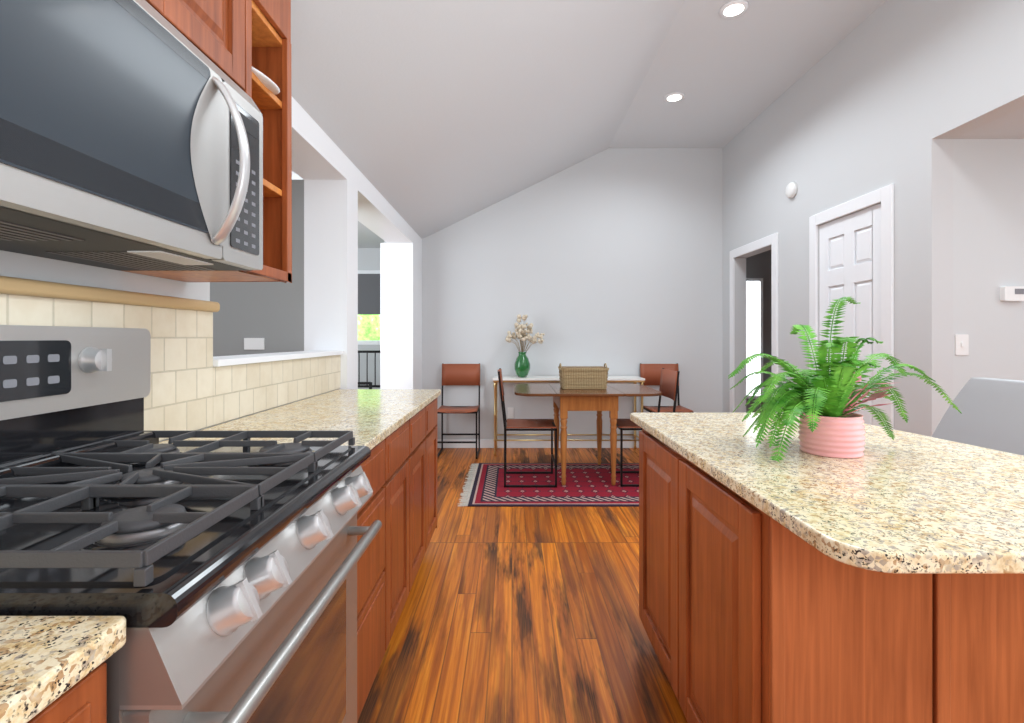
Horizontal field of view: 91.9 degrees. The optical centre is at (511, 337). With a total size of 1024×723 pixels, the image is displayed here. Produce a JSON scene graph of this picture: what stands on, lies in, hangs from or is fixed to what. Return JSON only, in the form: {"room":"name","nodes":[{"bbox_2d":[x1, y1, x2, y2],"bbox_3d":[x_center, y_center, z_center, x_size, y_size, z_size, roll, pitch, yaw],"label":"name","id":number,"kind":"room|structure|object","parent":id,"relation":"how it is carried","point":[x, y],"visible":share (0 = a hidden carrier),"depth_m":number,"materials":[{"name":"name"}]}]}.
{"room":"kitchen","nodes":[
{"label":"kitchen","id":0,"kind":"room"},
{"bbox_2d":[0,250,337,441],"bbox_3d":[-1.115,0.020,0.200,0.130,2.400,5.600,0,0,0],"label":"wall","id":1,"kind":"structure","parent":0,"point":[19,265],"depth_m":1.25,"materials":[{"name":"white paint"}]},
{"bbox_2d":[0,276,219,440],"bbox_3d":[-1.032,0.089,-0.240,0.034,0.429,3.920,0,0,0],"label":"backsplash","id":2,"kind":"structure","parent":1,"relation":"attached to","point":[179,397],"depth_m":1.45,"materials":[{"name":"tile"}]},
{"bbox_2d":[145,0,244,89],"bbox_3d":[-0.879,-0.935,0.945,0.338,0.580,0.756,0,0,0],"label":"upper cabinet","id":3,"kind":"object","parent":1,"relation":"attached to","point":[213,31],"visible":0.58,"depth_m":1.19,"materials":[{"name":"brown wood"}]},
{"bbox_2d":[0,0,262,270],"bbox_3d":[-0.819,-0.409,0.945,0.458,0.463,0.755,0,0,0],"label":"microwave","id":4,"kind":"object","parent":3,"relation":"attached to","point":[131,135],"visible":1,"depth_m":0.87,"materials":[{"name":"grey metal"}]},
{"bbox_2d":[125,0,291,282],"bbox_3d":[-0.872,-0.701,1.463,0.354,1.047,0.279,0,0,0],"label":"open shelf","id":5,"kind":"object","parent":1,"relation":"attached to","point":[268,86],"visible":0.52,"depth_m":1.57,"materials":[{"name":"brown wood"}]},
{"bbox_2d":[213,355,340,424],"bbox_3d":[-1.044,0.203,2.360,0.010,0.203,1.278,0,0,0],"label":"backsplash","id":6,"kind":"structure","parent":1,"relation":"attached to","point":[241,390],"depth_m":2.11,"materials":[{"name":"tile"}]},
{"bbox_2d":[213,350,343,366],"bbox_3d":[-1.115,0.087,2.361,0.190,0.025,1.279,0,0,0],"label":"ledge","id":7,"kind":"object","parent":1,"relation":"on","point":[219,361],"depth_m":2.12,"materials":[{"name":"white"}]},
{"bbox_2d":[210,180,303,356],"bbox_3d":[-2.320,0.130,3.056,2.120,2.180,0.128,0,0,0],"label":"wall","id":8,"kind":"structure","parent":0,"point":[257,317],"depth_m":3.00,"materials":[{"name":"grey paint"}]},
{"bbox_2d":[292,171,383,247],"bbox_3d":[-2.380,-1.230,2.050,2.240,0.060,9.300,0,0,0],"label":"ceiling","id":9,"kind":"structure","parent":0,"point":[368,238],"depth_m":5.91,"materials":[{"name":"white paint"}]},
{"bbox_2d":[292,97,421,388],"bbox_3d":[-1.159,0.010,3.610,0.342,2.420,3.780,0,0,0],"label":"wall","id":10,"kind":"structure","parent":0,"point":[343,196],"depth_m":3.01,"materials":[{"name":"white paint"}]},
{"bbox_2d":[358,248,379,388],"bbox_3d":[-2.355,0.010,6.650,2.050,2.420,0.100,0,0,0],"label":"wall","id":11,"kind":"structure","parent":0,"point":[368,258],"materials":[{"name":"grey paint"}]},
{"bbox_2d":[358,270,379,344],"bbox_3d":[-2.000,-0.405,6.578,1.000,0.990,0.040,0,0,0],"label":"window","id":12,"kind":"structure","parent":11,"relation":"in","point":[368,307],"depth_m":6.56,"materials":[{"name":"white"}]},
{"bbox_2d":[357,448,687,722],"bbox_3d":[0.200,1.260,3.200,8.800,0.080,11.600,0,0,0],"label":"floor","id":13,"kind":"structure","parent":0,"point":[519,615],"depth_m":2.13,"materials":[{"name":"brown wood"}]},
{"bbox_2d":[27,662,106,722],"bbox_3d":[-0.738,0.777,0.320,0.604,0.884,0.449,0,0,0],"label":"base cabinet","id":14,"kind":"object","parent":13,"relation":"on","point":[83,700],"visible":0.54,"depth_m":0.48,"materials":[{"name":"brown wood"}]},
{"bbox_2d":[0,616,125,722],"bbox_3d":[-0.729,0.320,-0.827,0.617,0.030,2.747,0,0,0],"label":"countertop","id":15,"kind":"structure","parent":14,"relation":"on","point":[45,661],"depth_m":0.48,"materials":[{"name":"stone"}]},
{"bbox_2d":[0,325,381,722],"bbox_3d":[-0.686,0.598,0.935,0.698,1.245,0.760,0,0,0],"label":"range","id":16,"kind":"object","parent":13,"relation":"on","point":[220,576],"visible":1,"depth_m":0.84,"materials":[{"name":"silver metal"}]},
{"bbox_2d":[358,350,379,388],"bbox_3d":[-1.950,0.688,5.700,0.936,1.065,0.936,0,0,0],"label":"railing","id":17,"kind":"object","parent":13,"relation":"on","point":[367,384],"visible":0.17,"depth_m":6.15,"materials":[{"name":"black metal"}]},
{"bbox_2d":[357,433,392,721],"bbox_3d":[-0.738,0.777,1.526,0.604,0.884,0.401,0,0,0],"label":"base cabinet","id":18,"kind":"object","parent":13,"relation":"on","point":[375,566],"depth_m":1.59,"materials":[{"name":"brown wood"}]},
{"bbox_2d":[159,389,440,449],"bbox_3d":[-0.729,0.320,2.136,0.617,0.030,1.627,0,0,0],"label":"countertop","id":19,"kind":"structure","parent":18,"relation":"on","point":[371,418],"depth_m":1.95,"materials":[{"name":"stone"}]},
{"bbox_2d":[393,417,412,631],"bbox_3d":[-0.738,0.777,1.927,0.604,0.884,0.401,0,0,0],"label":"base cabinet","id":20,"kind":"object","parent":13,"relation":"on","point":[399,466],"depth_m":2.01,"materials":[{"name":"brown wood"}]},
{"bbox_2d":[413,404,428,582],"bbox_3d":[-0.738,0.777,2.328,0.604,0.884,0.401,0,0,0],"label":"base cabinet","id":21,"kind":"object","parent":13,"relation":"on","point":[421,419],"depth_m":2.40,"materials":[{"name":"brown wood"}]},
{"bbox_2d":[429,398,436,542],"bbox_3d":[-0.738,0.777,2.729,0.604,0.884,0.402,0,0,0],"label":"base cabinet","id":22,"kind":"object","parent":13,"relation":"on","point":[433,405],"depth_m":2.76,"materials":[{"name":"brown wood"}]},
{"bbox_2d":[437,363,479,458],"bbox_3d":[-0.560,0.750,5.228,0.420,0.940,0.494,0,0,0],"label":"chair","id":23,"kind":"object","parent":13,"relation":"on","point":[460,374],"depth_m":5.43,"materials":[{"name":"black metal"}]},
{"bbox_2d":[459,463,638,506],"bbox_3d":[0.600,1.216,4.190,2.010,0.008,1.220,0,0,0],"label":"rug","id":24,"kind":"object","parent":13,"relation":"on","point":[588,485],"visible":0.54,"depth_m":4.01,"materials":[{"name":"red fabric"}]},
{"bbox_2d":[497,368,557,486],"bbox_3d":[0.122,0.741,4.220,0.494,0.940,0.420,0,0,0],"label":"chair","id":25,"kind":"object","parent":24,"relation":"on","point":[529,425],"visible":1,"depth_m":4.12,"materials":[{"name":"black metal"}]},
{"bbox_2d":[514,383,661,485],"bbox_3d":[0.630,0.828,4.400,1.220,0.766,0.900,0,0,0],"label":"dining table","id":26,"kind":"object","parent":24,"relation":"on","point":[565,401],"visible":0.96,"depth_m":4.05,"materials":[{"name":"brown wood"}]},
{"bbox_2d":[558,363,608,388],"bbox_3d":[0.630,0.334,4.400,0.420,0.220,0.290,0,0,0],"label":"basket","id":27,"kind":"object","parent":26,"relation":"on","point":[583,377],"visible":1,"depth_m":4.27,"materials":[{"name":"beige wicker"}]},
{"bbox_2d":[610,368,679,486],"bbox_3d":[1.128,0.741,4.240,0.494,0.940,0.420,0,0,0],"label":"chair","id":28,"kind":"object","parent":24,"relation":"on","point":[669,381],"visible":0.54,"depth_m":4.19,"materials":[{"name":"black metal"}]},
{"bbox_2d":[493,376,644,454],"bbox_3d":[0.590,0.820,5.300,1.580,0.800,0.340,0,0,0],"label":"console table","id":29,"kind":"object","parent":13,"relation":"on","point":[635,379],"visible":0.73,"depth_m":5.15,"materials":[{"name":"white"}]},
{"bbox_2d":[505,314,544,376],"bbox_3d":[0.140,0.082,5.305,0.425,0.673,0.224,0,0,0],"label":"vase","id":30,"kind":"object","parent":29,"relation":"on","point":[522,366],"visible":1,"depth_m":5.26,"materials":[{"name":"green glass"}]},
{"bbox_2d":[640,363,693,412],"bbox_3d":[1.620,0.750,5.228,0.420,0.940,0.494,0,0,0],"label":"chair","id":31,"kind":"object","parent":13,"relation":"on","point":[650,374],"depth_m":5.44,"materials":[{"name":"brown leather"}]},
{"bbox_2d":[761,386,771,411],"bbox_3d":[3.350,0.895,5.635,0.840,0.650,0.450,0,0,0],"label":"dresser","id":32,"kind":"object","parent":13,"relation":"on","point":[764,393],"visible":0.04,"depth_m":5.82,"materials":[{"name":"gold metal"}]},
{"bbox_2d":[639,428,1023,722],"bbox_3d":[0.860,0.777,1.487,0.720,0.885,0.986,0,0,0],"label":"base cabinet","id":33,"kind":"object","parent":13,"relation":"on","point":[749,612],"visible":0.75,"depth_m":1.00,"materials":[{"name":"brown wood"}]},
{"bbox_2d":[630,413,1023,573],"bbox_3d":[0.945,0.320,1.365,0.929,0.030,1.330,0,0,0],"label":"countertop","id":34,"kind":"structure","parent":33,"relation":"on","point":[902,502],"depth_m":0.99,"materials":[{"name":"stone"}]},
{"bbox_2d":[728,297,961,461],"bbox_3d":[0.863,0.094,1.362,0.594,0.421,0.387,0,0,0],"label":"fern","id":35,"kind":"object","parent":34,"relation":"on","point":[824,400],"visible":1,"depth_m":1.27,"materials":[{"name":"green plant"}]},
{"bbox_2d":[932,378,1023,455],"bbox_3d":[1.579,0.691,1.800,0.678,1.062,0.500,0,0,0],"label":"chair","id":36,"kind":"object","parent":13,"relation":"on","point":[991,416],"visible":0.06,"depth_m":1.87,"materials":[{"name":"grey fabric"}]},
{"bbox_2d":[422,148,722,438],"bbox_3d":[0.565,-0.445,5.560,3.790,3.330,0.120,0,0,0],"label":"wall","id":37,"kind":"structure","parent":0,"point":[612,258],"depth_m":5.50,"materials":[{"name":"white paint"}]},
{"bbox_2d":[437,407,638,447],"bbox_3d":[0.670,0.995,5.493,3.340,0.450,0.014,0,0,0],"label":"baseboard","id":38,"kind":"structure","parent":37,"relation":"attached to","point":[486,443],"depth_m":5.49,"materials":[{"name":"white"}]},
{"bbox_2d":[291,0,885,238],"bbox_3d":[0.600,-1.571,1.510,3.720,1.198,8.220,0,0,0],"label":"ceiling","id":39,"kind":"structure","parent":0,"point":[429,117],"depth_m":3.29,"materials":[{"name":"white paint"}]},
{"bbox_2d":[664,92,684,102],"bbox_3d":[1.420,-2.104,4.330,0.169,0.012,0.169,0,0,-6],"label":"recessed light","id":40,"kind":"object","parent":39,"relation":"in","point":[673,97],"depth_m":4.32,"materials":[{"name":"white"}]},
{"bbox_2d":[719,0,747,18],"bbox_3d":[1.420,-2.104,3.170,0.169,0.012,0.169,0,0,-6],"label":"recessed light","id":41,"kind":"object","parent":39,"relation":"in","point":[730,9],"depth_m":3.16,"materials":[{"name":"white"}]},
{"bbox_2d":[746,250,771,412],"bbox_3d":[3.430,-0.080,4.950,1.940,2.600,2.100,0,0,0],"label":"wall","id":42,"kind":"structure","parent":0,"point":[758,265],"depth_m":5.90,"materials":[{"name":"grey paint"}]},
{"bbox_2d":[746,278,762,398],"bbox_3d":[2.860,0.005,5.880,0.240,1.430,0.036,0,0,0],"label":"window","id":43,"kind":"structure","parent":42,"relation":"in","point":[754,315],"depth_m":5.86,"materials":[{"name":"white"}]},
{"bbox_2d":[723,0,1023,436],"bbox_3d":[2.400,-0.445,1.450,0.120,3.330,8.100,0,0,0],"label":"wall","id":44,"kind":"structure","parent":0,"point":[900,95],"depth_m":2.86,"materials":[{"name":"white paint"}]},
{"bbox_2d":[785,182,797,197],"bbox_3d":[2.320,-1.230,4.120,0.040,0.130,0.130,0,0,0],"label":"smoke detector","id":45,"kind":"object","parent":44,"relation":"attached to","point":[791,190],"visible":1,"depth_m":4.09,"materials":[{"name":"white plastic"}]},
{"bbox_2d":[730,184,893,428],"bbox_3d":[2.331,0.136,4.157,0.018,2.167,2.255,0,0,0],"label":"trim","id":46,"kind":"structure","parent":44,"relation":"attached to","point":[884,196],"depth_m":3.61,"materials":[{"name":"white paint"}]},
{"bbox_2d":[813,204,880,426],"bbox_3d":[2.331,0.178,3.450,0.118,2.072,0.666,0,0,0],"label":"door","id":47,"kind":"structure","parent":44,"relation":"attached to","point":[849,256],"depth_m":3.39,"materials":[{"name":"white wood"}]},
{"bbox_2d":[955,334,968,354],"bbox_3d":[2.505,0.037,2.752,0.070,0.115,0.014,0,0,0],"label":"light switch","id":48,"kind":"object","parent":44,"relation":"attached to","point":[961,344],"visible":1,"depth_m":2.75,"materials":[{"name":"white plastic"}]},
{"bbox_2d":[1000,286,1023,300],"bbox_3d":[2.780,-0.245,2.745,0.120,0.080,0.030,0,0,0],"label":"thermostat","id":49,"kind":"object","parent":44,"relation":"attached to","point":[1011,293],"visible":0.98,"depth_m":2.73,"materials":[{"name":"white plastic"}]},
{"bbox_2d":[954,107,1023,138],"bbox_3d":[3.530,-1.135,0.080,2.140,0.050,5.360,0,0,0],"label":"ceiling","id":50,"kind":"structure","parent":0,"point":[1009,126],"depth_m":2.63,"materials":[{"name":"white paint"}]}
]}

